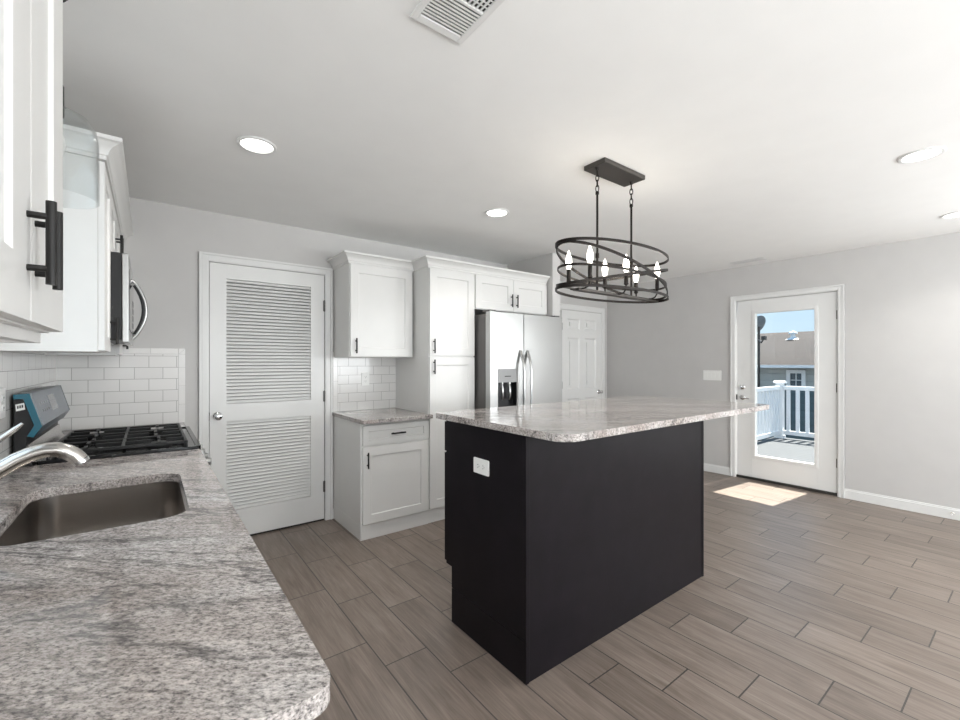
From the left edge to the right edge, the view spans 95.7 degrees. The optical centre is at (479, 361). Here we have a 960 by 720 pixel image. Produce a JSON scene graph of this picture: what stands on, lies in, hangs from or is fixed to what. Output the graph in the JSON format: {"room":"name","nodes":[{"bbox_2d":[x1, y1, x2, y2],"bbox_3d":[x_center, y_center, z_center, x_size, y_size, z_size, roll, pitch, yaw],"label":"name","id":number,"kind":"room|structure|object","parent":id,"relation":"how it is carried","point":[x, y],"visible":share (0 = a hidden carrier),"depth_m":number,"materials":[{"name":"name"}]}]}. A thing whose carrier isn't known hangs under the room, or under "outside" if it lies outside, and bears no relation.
{"room":"kitchen","nodes":[
{"label":"kitchen","id":0,"kind":"room"},
{"bbox_2d":[226,282,309,495],"bbox_3d":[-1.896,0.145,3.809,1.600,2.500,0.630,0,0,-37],"label":"louvers","id":1,"kind":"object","parent":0,"point":[226,282],"depth_m":4.07,"materials":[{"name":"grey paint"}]},
{"bbox_2d":[57,197,506,518],"bbox_3d":[-1.196,0.120,3.866,3.708,2.450,0.128,0,0,-37],"label":"wall","id":2,"kind":"structure","parent":0,"point":[164,247],"depth_m":3.07,"materials":[{"name":"grey paint"}]},
{"bbox_2d":[123,348,184,422],"bbox_3d":[-2.365,0.167,2.899,0.660,0.524,0.009,0,0,-37],"label":"trim","id":3,"kind":"structure","parent":2,"relation":"attached to","point":[181,358],"depth_m":3.08,"materials":[{"name":"white tile"}]},
{"bbox_2d":[199,251,332,519],"bbox_3d":[-1.650,0.273,3.436,0.964,2.145,0.022,0,0,-37],"label":"door frame","id":4,"kind":"structure","parent":2,"relation":"attached to","point":[204,257],"depth_m":3.41,"materials":[{"name":"white paint"}]},
{"bbox_2d":[209,262,324,535],"bbox_3d":[-1.640,0.305,3.429,0.850,2.078,0.101,0,0,-37],"label":"door","id":5,"kind":"structure","parent":2,"relation":"in","point":[302,502],"depth_m":3.43,"materials":[{"name":"white paint"}]},
{"bbox_2d":[333,352,337,411],"bbox_3d":[-1.249,0.172,3.749,0.041,0.514,0.009,0,0,-37],"label":"trim","id":6,"kind":"structure","parent":2,"relation":"attached to","point":[335,359],"depth_m":3.75,"materials":[{"name":"white tile"}]},
{"bbox_2d":[361,373,368,385],"bbox_3d":[-1.029,0.153,3.907,0.072,0.116,0.007,0,0,-37],"label":"power outlet","id":7,"kind":"object","parent":2,"relation":"attached to","point":[364,376],"visible":1,"depth_m":3.90,"materials":[{"name":"white plastic"}]},
{"bbox_2d":[334,263,411,357],"bbox_3d":[-0.910,-0.415,3.751,0.568,0.750,0.413,0,0,-37],"label":"upper cabinet","id":8,"kind":"object","parent":2,"relation":"attached to","point":[373,304],"visible":1,"depth_m":3.60,"materials":[{"name":"white paint"}]},
{"bbox_2d":[475,274,546,315],"bbox_3d":[0.143,-0.633,4.396,0.918,0.313,0.653,0,0,-37],"label":"upper cabinet","id":9,"kind":"object","parent":2,"relation":"attached to","point":[493,293],"visible":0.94,"depth_m":4.13,"materials":[{"name":"white paint"}]},
{"bbox_2d":[327,250,549,284],"bbox_3d":[-0.227,-0.830,3.867,2.136,0.080,0.481,0,0,-20],"label":"crown molding","id":10,"kind":"structure","parent":9,"relation":"attached to","point":[344,257],"depth_m":3.70,"materials":[{"name":"white paint"}]},
{"bbox_2d":[63,0,959,287],"bbox_3d":[1.740,-1.155,1.853,6.180,0.100,7.480,0,0,-37],"label":"ceiling","id":11,"kind":"structure","parent":0,"point":[773,130],"depth_m":1.99,"materials":[{"name":"white paint"}]},
{"bbox_2d":[63,0,99,205],"bbox_3d":[-1.217,-0.787,1.235,0.206,0.634,0.206,0,0,-37],"label":"pendant light","id":12,"kind":"object","parent":11,"relation":"hanging from","point":[82,117],"visible":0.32,"depth_m":1.26,"materials":[{"name":"black metal"}]},
{"bbox_2d":[63,86,63,117],"bbox_3d":[-1.217,-0.753,1.235,0.053,0.114,0.053,0,0,-37],"label":"socket","id":13,"kind":"object","parent":12,"relation":"attached to","point":[63,86],"depth_m":1.25,"materials":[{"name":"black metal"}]},
{"bbox_2d":[236,136,276,154],"bbox_3d":[-1.136,-1.101,2.213,0.184,0.007,0.184,0,0,-37],"label":"recessed light","id":14,"kind":"object","parent":11,"relation":"in","point":[253,144],"visible":1,"depth_m":2.21,"materials":[{"name":"white paint"}]},
{"bbox_2d":[410,0,504,43],"bbox_3d":[-0.020,-1.100,1.280,0.200,0.008,0.410,0,0,-37],"label":"ceiling vent","id":15,"kind":"object","parent":11,"relation":"in","point":[456,20],"visible":1,"depth_m":1.38,"materials":[{"name":"white metal"}]},
{"bbox_2d":[485,208,508,216],"bbox_3d":[0.126,-1.101,3.213,0.184,0.007,0.184,0,0,-37],"label":"recessed light","id":16,"kind":"object","parent":11,"relation":"in","point":[495,212],"visible":1,"depth_m":3.20,"materials":[{"name":"white paint"}]},
{"bbox_2d":[555,157,668,303],"bbox_3d":[0.782,-0.742,2.513,0.916,0.724,0.419,0,0,-37],"label":"chandelier","id":17,"kind":"object","parent":11,"relation":"hanging from","point":[605,168],"visible":1,"depth_m":2.43,"materials":[{"name":"brown metal"}]},
{"bbox_2d":[730,257,766,264],"bbox_3d":[2.925,-1.101,4.742,0.124,0.008,0.330,0,0,-37],"label":"ceiling vent","id":18,"kind":"object","parent":11,"relation":"in","point":[760,258],"visible":1,"depth_m":4.72,"materials":[{"name":"white paint"}]},
{"bbox_2d":[897,146,945,163],"bbox_3d":[2.352,-1.101,2.317,0.184,0.007,0.184,0,0,-37],"label":"recessed light","id":19,"kind":"object","parent":11,"relation":"in","point":[923,154],"visible":1,"depth_m":2.31,"materials":[{"name":"white paint"}]},
{"bbox_2d":[940,211,959,218],"bbox_3d":[3.569,-1.101,3.246,0.184,0.007,0.184,0,0,-37],"label":"recessed light","id":20,"kind":"object","parent":11,"relation":"in","point":[956,214],"visible":1,"depth_m":3.27,"materials":[{"name":"white paint"}]},
{"bbox_2d":[507,253,559,315],"bbox_3d":[0.479,0.120,4.821,0.115,2.450,0.990,0,0,-37],"label":"wall","id":21,"kind":"structure","parent":0,"point":[547,264],"depth_m":4.45,"materials":[{"name":"grey paint"}]},
{"bbox_2d":[560,281,606,397],"bbox_3d":[0.985,0.120,5.904,2.232,2.450,0.120,0,0,-37],"label":"wall","id":22,"kind":"structure","parent":0,"point":[563,299],"depth_m":6.30,"materials":[{"name":"grey paint"}]},
{"bbox_2d":[561,310,602,401],"bbox_3d":[1.460,0.311,6.135,0.863,2.043,0.085,0,0,-37],"label":"door","id":23,"kind":"structure","parent":22,"relation":"in","point":[581,331],"depth_m":6.15,"materials":[{"name":"white paint"}]},
{"bbox_2d":[560,303,604,398],"bbox_3d":[1.442,0.275,6.164,1.025,2.140,0.022,0,0,-37],"label":"door frame","id":24,"kind":"structure","parent":22,"relation":"attached to","point":[562,306],"depth_m":6.43,"materials":[{"name":"white paint"}]},
{"bbox_2d":[251,471,959,719],"bbox_3d":[1.740,1.395,1.853,6.180,0.100,7.480,0,0,-37],"label":"floor","id":25,"kind":"structure","parent":0,"point":[805,605],"depth_m":2.20,"materials":[{"name":"brown tile"}]},
{"bbox_2d":[13,385,216,477],"bbox_3d":[-1.868,0.738,2.322,0.726,1.213,0.815,0,0,-37],"label":"range","id":26,"kind":"object","parent":25,"relation":"on","point":[40,410],"visible":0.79,"depth_m":2.11,"materials":[{"name":"grey metal"}]},
{"bbox_2d":[37,426,200,464],"bbox_3d":[-1.872,0.427,2.320,0.583,0.023,0.815,0,0,-37],"label":"cooktop","id":27,"kind":"object","parent":26,"relation":"in","point":[192,443],"depth_m":2.15,"materials":[{"name":"black metal"}]},
{"bbox_2d":[333,416,427,540],"bbox_3d":[-0.833,0.902,3.657,0.582,0.883,0.656,0,0,-37],"label":"base cabinet","id":28,"kind":"object","parent":25,"relation":"on","point":[380,470],"visible":0.93,"depth_m":3.43,"materials":[{"name":"white paint"}]},
{"bbox_2d":[332,408,432,424],"bbox_3d":[-0.827,0.445,3.639,0.600,0.030,0.677,0,0,-37],"label":"countertop","id":29,"kind":"structure","parent":28,"relation":"on","point":[372,416],"depth_m":3.49,"materials":[{"name":"grey stone"}]},
{"bbox_2d":[396,267,474,522],"bbox_3d":[-0.412,0.277,3.977,0.468,2.134,0.658,0,0,-37],"label":"pantry cabinet","id":30,"kind":"object","parent":25,"relation":"on","point":[439,375],"visible":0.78,"depth_m":3.72,"materials":[{"name":"white paint"}]},
{"bbox_2d":[474,309,561,408],"bbox_3d":[0.235,0.445,4.283,0.905,1.799,0.841,0,0,-37],"label":"refrigerator","id":31,"kind":"object","parent":25,"relation":"on","point":[518,357],"visible":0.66,"depth_m":3.91,"materials":[{"name":"grey metal"}]},
{"bbox_2d":[445,420,703,684],"bbox_3d":[0.596,0.823,2.536,1.528,1.042,0.670,0,0,-37],"label":"kitchen island","id":32,"kind":"object","parent":25,"relation":"on","point":[562,545],"visible":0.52,"depth_m":2.08,"materials":[{"name":"black wood"}]},
{"bbox_2d":[474,457,488,476],"bbox_3d":[0.005,0.493,2.049,0.007,0.072,0.116,0,0,-37],"label":"power outlet","id":33,"kind":"object","parent":32,"relation":"attached to","point":[481,466],"visible":1,"depth_m":2.04,"materials":[{"name":"white plastic"}]},
{"bbox_2d":[436,396,768,441],"bbox_3d":[0.806,0.287,2.562,1.943,0.030,0.930,0,0,-37],"label":"island countertop","id":34,"kind":"structure","parent":32,"relation":"on","point":[581,420],"depth_m":2.25,"materials":[{"name":"grey stone"}]},
{"bbox_3d":[-1.172,0.902,1.341,0.651,0.884,0.830,0,0,-37],"label":"base cabinet","id":35,"kind":"object","parent":25,"relation":"on","visible":0},
{"bbox_2d":[0,449,329,719],"bbox_3d":[-1.051,0.445,1.170,0.654,0.030,1.985,0,0,-37],"label":"countertop","id":36,"kind":"structure","parent":35,"relation":"on","point":[182,616],"depth_m":0.73,"materials":[{"name":"grey stone"}]},
{"bbox_2d":[0,423,89,479],"bbox_3d":[-1.286,0.300,1.220,0.285,0.260,0.068,0,0,-37],"label":"faucet","id":37,"kind":"object","parent":36,"relation":"on","point":[74,455],"visible":1,"depth_m":1.23,"materials":[{"name":"silver metal"}]},
{"bbox_2d":[0,481,186,545],"bbox_3d":[-1.163,0.558,1.345,0.450,0.195,0.640,0,0,-37],"label":"sink","id":38,"kind":"object","parent":36,"relation":"in","point":[81,512],"visible":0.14,"depth_m":1.55,"materials":[{"name":"grey metal"}]},
{"bbox_3d":[-2.260,0.902,2.769,0.651,0.884,0.335,0,0,-37],"label":"base cabinet","id":39,"kind":"object","parent":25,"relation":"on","visible":0},
{"bbox_2d":[62,423,185,435],"bbox_3d":[-2.264,0.445,2.763,0.654,0.030,0.330,0,0,-37],"label":"countertop","id":40,"kind":"structure","parent":39,"relation":"on","point":[65,433],"depth_m":2.81,"materials":[{"name":"grey stone"}]},
{"bbox_2d":[607,232,959,508],"bbox_3d":[4.150,0.120,3.689,0.120,2.450,7.480,0,0,-37],"label":"wall","id":41,"kind":"structure","parent":0,"point":[902,298],"depth_m":4.17,"materials":[{"name":"grey paint"}]},
{"bbox_2d":[703,370,720,380],"bbox_3d":[2.834,0.163,5.310,0.008,0.120,0.201,0,0,-37],"label":"light switch","id":42,"kind":"object","parent":41,"relation":"attached to","point":[707,374],"visible":1,"depth_m":5.31,"materials":[{"name":"white plastic"}]},
{"bbox_2d":[704,463,729,475],"bbox_3d":[2.432,1.298,5.834,0.014,0.095,1.745,0,0,-37],"label":"baseboard","id":43,"kind":"structure","parent":41,"relation":"attached to","point":[718,469],"depth_m":5.25,"materials":[{"name":"white paint"}]},
{"bbox_2d":[736,290,837,496],"bbox_3d":[3.311,0.307,4.752,0.167,2.075,0.988,0,0,-37],"label":"door","id":44,"kind":"structure","parent":41,"relation":"in","point":[820,476],"depth_m":4.61,"materials":[{"name":"white paint"}]},
{"bbox_2d":[730,284,844,497],"bbox_3d":[3.280,0.287,4.714,0.022,2.115,1.059,0,0,-37],"label":"door frame","id":45,"kind":"structure","parent":41,"relation":"attached to","point":[841,287],"depth_m":4.36,"materials":[{"name":"white paint"}]},
{"bbox_2d":[845,489,959,520],"bbox_3d":[4.947,1.298,2.533,0.014,0.095,4.435,0,0,-37],"label":"baseboard","id":46,"kind":"structure","parent":41,"relation":"attached to","point":[914,506],"depth_m":3.95,"materials":[{"name":"white paint"}]},
{"bbox_3d":[-0.581,0.120,-0.101,0.120,2.450,7.184,0,0,-37],"label":"wall","id":47,"kind":"structure","parent":0,"visible":0},
{"bbox_2d":[0,352,56,459],"bbox_3d":[-1.674,0.168,1.440,0.008,0.525,3.169,0,0,-37],"label":"wall","id":48,"kind":"structure","parent":47,"relation":"attached to","point":[20,372],"depth_m":1.91,"materials":[{"name":"white tile"}]},
{"bbox_2d":[0,388,5,418],"bbox_3d":[-1.851,0.160,1.685,0.007,0.116,0.072,0,0,-37],"label":"power outlet","id":49,"kind":"object","parent":48,"relation":"attached to","point":[2,390],"visible":1,"depth_m":1.68,"materials":[{"name":"white plastic"}]},
{"bbox_2d":[0,0,62,342],"bbox_3d":[-0.777,-0.413,0.552,0.353,0.753,0.600,0,0,-37],"label":"upper cabinet","id":50,"kind":"object","parent":48,"relation":"attached to","point":[31,31],"visible":1,"depth_m":0.63,"materials":[{"name":"white paint"}]},
{"bbox_2d":[0,152,118,352],"bbox_3d":[-1.690,-0.415,1.751,0.353,0.750,0.345,0,0,-37],"label":"upper cabinet","id":51,"kind":"object","parent":48,"relation":"attached to","point":[87,321],"visible":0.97,"depth_m":1.67,"materials":[{"name":"white paint"}]},
{"bbox_2d":[45,234,128,355],"bbox_3d":[-2.375,-0.415,2.650,0.353,0.750,0.389,0,0,-37],"label":"upper cabinet","id":52,"kind":"object","parent":48,"relation":"attached to","point":[116,349],"visible":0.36,"depth_m":2.57,"materials":[{"name":"white paint"}]},
{"bbox_2d":[111,193,123,252],"bbox_3d":[-2.026,-0.648,2.192,0.353,0.283,0.757,0,0,-37],"label":"upper cabinet","id":53,"kind":"object","parent":47,"relation":"attached to","point":[117,240],"visible":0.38,"depth_m":2.26,"materials":[{"name":"white paint"}]},
{"bbox_2d":[63,124,133,240],"bbox_3d":[-2.012,-0.830,2.194,0.378,0.080,1.555,0,0,-37],"label":"crown molding","id":54,"kind":"structure","parent":53,"relation":"attached to","point":[79,141],"depth_m":1.74,"materials":[{"name":"white paint"}]},
{"bbox_2d":[111,252,147,346],"bbox_3d":[-1.984,-0.298,2.223,0.454,0.412,0.754,0,0,-37],"label":"microwave","id":55,"kind":"object","parent":53,"relation":"attached to","point":[122,281],"visible":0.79,"depth_m":2.01,"materials":[{"name":"silver metal"}]},
{"label":"outside","id":56,"kind":"structure","parent":0,"visible":0},
{"bbox_2d":[757,437,813,462],"bbox_3d":[5.756,1.514,4.762,3.688,0.250,5.600,0,0,-37],"label":"deck","id":57,"kind":"object","parent":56,"point":[786,448],"visible":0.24,"depth_m":6.90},
{"bbox_2d":[757,386,780,439],"bbox_3d":[4.069,0.874,6.867,3.436,0.880,0.070,0,0,-37],"label":"deck railing","id":58,"kind":"object","parent":57,"relation":"on","point":[767,420],"visible":0.2,"depth_m":7.60,"materials":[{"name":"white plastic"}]},
{"bbox_2d":[773,380,786,438],"bbox_3d":[5.483,0.864,7.945,0.170,1.050,0.170,0,0,-37],"label":"post","id":59,"kind":"object","parent":57,"relation":"on","point":[777,382],"visible":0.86,"depth_m":7.89,"materials":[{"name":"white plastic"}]},
{"bbox_2d":[783,386,813,437],"bbox_3d":[6.209,0.874,6.991,0.070,0.880,2.277,0,0,-37],"label":"deck railing","id":60,"kind":"object","parent":57,"relation":"on","point":[788,389],"visible":0.3,"depth_m":7.70,"materials":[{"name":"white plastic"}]},
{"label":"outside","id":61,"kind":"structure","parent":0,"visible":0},
{"bbox_3d":[13.031,4.595,22.498,72.000,0.100,100.000,0,0,-37],"label":"ground","id":62,"kind":"structure","parent":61,"visible":0},
{"bbox_2d":[757,316,766,440],"bbox_3d":[7.471,1.644,11.732,0.425,5.800,0.824,0,0,31],"label":"satellite dish","id":63,"kind":"object","parent":62,"relation":"on","point":[761,320],"visible":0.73,"depth_m":11.80,"materials":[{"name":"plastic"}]},
{"bbox_2d":[757,331,813,441],"bbox_3d":[11.420,1.745,14.985,8.470,5.600,16.800,0,0,-37],"label":"neighbouring house","id":64,"kind":"structure","parent":62,"relation":"on","point":[788,357],"depth_m":12.50,"materials":[{"name":"beige"}]},
{"bbox_2d":[786,331,798,339],"bbox_3d":[10.384,-0.820,14.422,0.440,0.430,0.440,0,0,-37],"label":"roof vent","id":65,"kind":"object","parent":64,"relation":"attached to","point":[792,334],"depth_m":14.36,"materials":[{"name":"white plastic"}]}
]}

